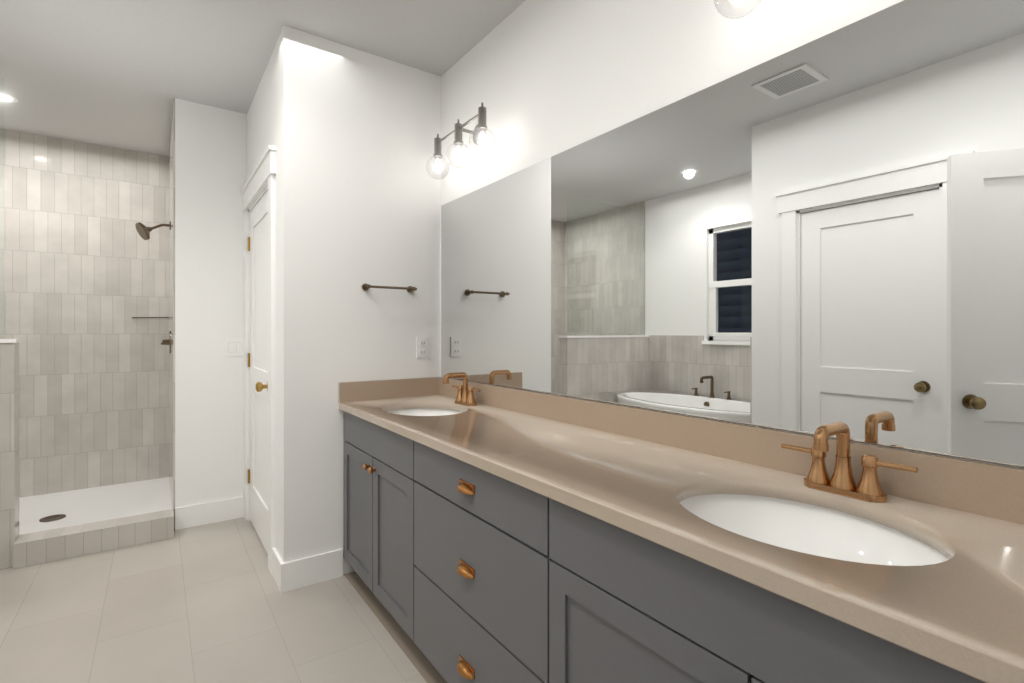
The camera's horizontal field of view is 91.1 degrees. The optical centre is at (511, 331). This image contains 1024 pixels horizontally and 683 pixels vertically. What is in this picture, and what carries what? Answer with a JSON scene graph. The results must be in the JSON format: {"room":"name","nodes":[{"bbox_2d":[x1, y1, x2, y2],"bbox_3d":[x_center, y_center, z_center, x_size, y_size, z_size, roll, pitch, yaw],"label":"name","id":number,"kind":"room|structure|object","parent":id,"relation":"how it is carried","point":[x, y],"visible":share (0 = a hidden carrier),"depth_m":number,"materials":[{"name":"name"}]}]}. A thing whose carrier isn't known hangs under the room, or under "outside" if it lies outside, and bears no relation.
{"room":"bathroom","nodes":[
{"label":"bathroom","id":0,"kind":"room"},
{"bbox_2d":[0,339,21,569],"bbox_3d":[-3.137,0.636,2.343,1.208,1.200,0.136,0,0,-35],"label":"wall","id":1,"kind":"structure","parent":0,"point":[9,441],"depth_m":2.63,"materials":[{"name":"tile"}]},
{"bbox_2d":[0,78,3,185],"bbox_3d":[-2.696,-1.057,2.655,0.011,0.565,0.010,0,0,-35],"label":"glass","id":2,"kind":"object","parent":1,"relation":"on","point":[2,78],"depth_m":2.65,"materials":[{"name":"clear glass"}]},
{"bbox_2d":[0,267,3,338],"bbox_3d":[-2.696,-0.153,2.655,0.011,0.375,0.010,0,0,-35],"label":"glass","id":3,"kind":"object","parent":1,"relation":"on","point":[3,267],"depth_m":2.65,"materials":[{"name":"clear glass"}]},
{"bbox_2d":[175,98,246,507],"bbox_3d":[-2.016,-0.114,4.080,1.235,2.700,1.420,0,0,-35],"label":"wall","id":4,"kind":"structure","parent":0,"point":[210,162],"depth_m":3.25,"materials":[{"name":"paint"}]},
{"bbox_2d":[169,98,174,528],"bbox_3d":[-2.489,-0.114,3.672,0.010,2.700,1.300,0,0,-35],"label":"tiled wall","id":5,"kind":"structure","parent":4,"relation":"attached to","point":[172,315],"depth_m":3.28,"materials":[{"name":"beige tile"}]},
{"bbox_2d":[135,222,170,239],"bbox_3d":[-2.625,-0.746,3.673,0.212,0.155,0.128,0,0,-32],"label":"shower fixture","id":6,"kind":"object","parent":5,"relation":"attached to","point":[143,231],"depth_m":3.64,"materials":[{"name":"brown metal"}]},
{"bbox_2d":[161,331,170,353],"bbox_3d":[-2.576,0.075,3.733,0.061,0.170,0.170,0,0,-35],"label":"shower fixture","id":7,"kind":"object","parent":5,"relation":"attached to","point":[168,341],"depth_m":3.72,"materials":[{"name":"brown metal"}]},
{"bbox_2d":[175,496,243,529],"bbox_3d":[-1.942,1.169,3.253,0.400,0.135,0.015,0,0,-35],"label":"baseboard","id":8,"kind":"structure","parent":4,"relation":"attached to","point":[232,508],"depth_m":3.24,"materials":[{"name":"paint"}]},
{"bbox_2d":[225,338,243,355],"bbox_3d":[-1.837,0.101,3.331,0.118,0.118,0.008,0,0,-35],"label":"switch plate","id":9,"kind":"object","parent":4,"relation":"attached to","point":[234,346],"visible":0.96,"depth_m":3.33,"materials":[{"name":"white plastic"}]},
{"bbox_2d":[0,517,426,682],"bbox_3d":[-1.647,1.286,1.903,3.390,0.100,5.400,0,0,-35],"label":"floor","id":10,"kind":"structure","parent":0,"point":[209,603],"depth_m":2.14,"materials":[{"name":"tile"}]},
{"bbox_2d":[13,509,173,568],"bbox_3d":[-2.358,1.171,2.876,0.695,0.130,0.150,0,0,-35],"label":"shower curb","id":11,"kind":"object","parent":10,"relation":"on","point":[40,547],"visible":0.91,"depth_m":2.81,"materials":[{"name":"tile"}]},
{"bbox_2d":[19,477,171,534],"bbox_3d":[-3.264,1.222,3.117,1.895,0.029,1.290,0,0,-35],"label":"shower pan","id":12,"kind":"object","parent":10,"relation":"on","point":[43,512],"visible":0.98,"depth_m":3.52,"materials":[{"name":"white ceramic"}]},
{"bbox_2d":[339,408,1010,682],"bbox_3d":[0.119,0.813,1.623,0.582,0.845,2.650,0,0,-35],"label":"bathroom vanity","id":13,"kind":"object","parent":10,"relation":"on","point":[495,534],"depth_m":1.20,"materials":[{"name":"grey wood"}]},
{"bbox_2d":[339,392,1023,682],"bbox_3d":[0.122,0.373,1.626,0.574,0.035,2.650,0,0,-35],"label":"countertop","id":14,"kind":"structure","parent":13,"relation":"on","point":[974,615],"depth_m":0.98,"materials":[{"name":"beige stone"}]},
{"bbox_2d":[379,404,470,419],"bbox_3d":[-0.409,0.469,2.351,0.462,0.181,0.568,0,0,-35],"label":"sink","id":15,"kind":"object","parent":14,"relation":"in","point":[408,411],"depth_m":2.55,"materials":[{"name":"white ceramic"}]},
{"bbox_2d":[443,372,478,407],"bbox_3d":[-0.267,0.277,2.452,0.150,0.158,0.162,0,0,-35],"label":"faucet","id":16,"kind":"object","parent":14,"relation":"on","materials":[{"name":"gold metal"}]},
{"bbox_2d":[643,476,986,599],"bbox_3d":[0.556,0.469,0.988,0.462,0.181,0.568,0,0,-35],"label":"sink","id":17,"kind":"object","parent":14,"relation":"in","point":[910,557],"depth_m":1.07,"materials":[{"name":"white ceramic"}]},
{"bbox_2d":[799,422,894,507],"bbox_3d":[0.698,0.277,1.089,0.150,0.158,0.162,0,0,-35],"label":"faucet","id":18,"kind":"object","parent":14,"relation":"on","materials":[{"name":"gold metal"}]},
{"bbox_2d":[247,38,278,552],"bbox_3d":[-1.422,-0.114,2.969,0.120,2.700,1.080,0,0,-35],"label":"wall","id":19,"kind":"structure","parent":0,"point":[263,123],"depth_m":2.60,"materials":[{"name":"paint"}]},
{"bbox_2d":[248,190,267,553],"bbox_3d":[-1.513,0.222,2.972,0.103,2.005,0.788,0,0,-35],"label":"door","id":20,"kind":"structure","parent":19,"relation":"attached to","point":[258,359],"depth_m":3.04,"materials":[{"name":"paint"}]},
{"bbox_2d":[241,145,276,574],"bbox_3d":[-1.463,0.148,2.995,0.156,2.175,1.064,0,0,-35],"label":"door frame","id":21,"kind":"structure","parent":19,"relation":"attached to","point":[260,182],"depth_m":2.61,"materials":[{"name":"paint"}]},
{"bbox_2d":[0,0,525,156],"bbox_3d":[-1.647,-1.514,1.903,3.390,0.100,5.400,0,0,-35],"label":"ceiling","id":22,"kind":"structure","parent":0,"point":[121,74],"depth_m":2.58,"materials":[{"name":"white paint"}]},
{"bbox_2d":[0,92,17,102],"bbox_3d":[-3.179,-1.462,3.122,0.154,0.004,0.154,0,0,-35],"label":"recessed light","id":23,"kind":"object","parent":22,"relation":"in","point":[8,98],"visible":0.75,"depth_m":3.14,"materials":[{"name":"paint"}]},
{"bbox_2d":[279,26,440,573],"bbox_3d":[-0.784,-0.114,2.686,0.835,2.700,0.120,0,0,-35],"label":"wall","id":24,"kind":"structure","parent":0,"point":[359,192],"depth_m":2.55,"materials":[{"name":"paint"}]},
{"bbox_2d":[278,548,342,592],"bbox_3d":[-0.979,1.169,2.464,0.290,0.135,0.015,0,0,-35],"label":"baseboard","id":25,"kind":"structure","parent":24,"relation":"attached to","point":[303,572],"depth_m":2.45,"materials":[{"name":"paint"}]},
{"bbox_2d":[362,284,416,292],"bbox_3d":[-0.646,-0.234,2.669,0.288,0.038,0.066,0,0,-35],"label":"towel rail","id":26,"kind":"object","parent":24,"relation":"attached to","point":[409,289],"visible":1,"depth_m":2.64,"materials":[{"name":"brown metal"}]},
{"bbox_2d":[416,337,428,357],"bbox_3d":[-0.499,0.086,2.808,0.072,0.115,0.008,0,0,-35],"label":"outlet","id":27,"kind":"object","parent":24,"relation":"attached to","point":[422,347],"visible":1,"depth_m":2.81,"materials":[{"name":"white plastic"}]},
{"bbox_2d":[426,102,495,179],"bbox_3d":[-0.236,-0.926,2.473,0.184,0.246,0.562,0,0,-35],"label":"sconce","id":28,"kind":"object","parent":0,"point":[478,132],"visible":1,"depth_m":2.44,"materials":[{"name":"glass"}]},
{"bbox_2d":[441,0,1023,468],"bbox_3d":[-0.316,-0.114,2.845,0.128,2.700,5.400,0,0,-35],"label":"wall","id":29,"kind":"structure","parent":0,"point":[815,234],"depth_m":1.37,"materials":[{"name":"white paint"}]},
{"bbox_2d":[714,0,761,18],"bbox_3d":[0.729,-0.926,1.110,0.184,0.246,0.562,0,0,-35],"label":"sconce","id":30,"kind":"object","parent":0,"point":[753,9],"visible":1,"depth_m":1.30,"materials":[{"name":"glass"}]},
{"bbox_3d":[-3.726,-0.114,3.666,2.035,2.700,0.120,0,0,-35],"label":"wall","id":31,"kind":"structure","parent":0,"visible":0},
{"bbox_2d":[0,129,168,497],"bbox_3d":[-3.639,-0.114,3.648,1.895,2.700,0.010,0,0,-35],"label":"tiled wall","id":32,"kind":"structure","parent":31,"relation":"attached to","point":[85,275],"depth_m":3.88,"materials":[{"name":"beige tile"}]},
{"bbox_2d":[132,317,169,319],"bbox_3d":[-2.893,-0.112,4.018,0.248,0.016,0.248,0,0,-35],"label":"shower shelf","id":33,"kind":"object","parent":32,"relation":"attached to","point":[166,318],"visible":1,"depth_m":4.02,"materials":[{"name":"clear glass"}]}
]}

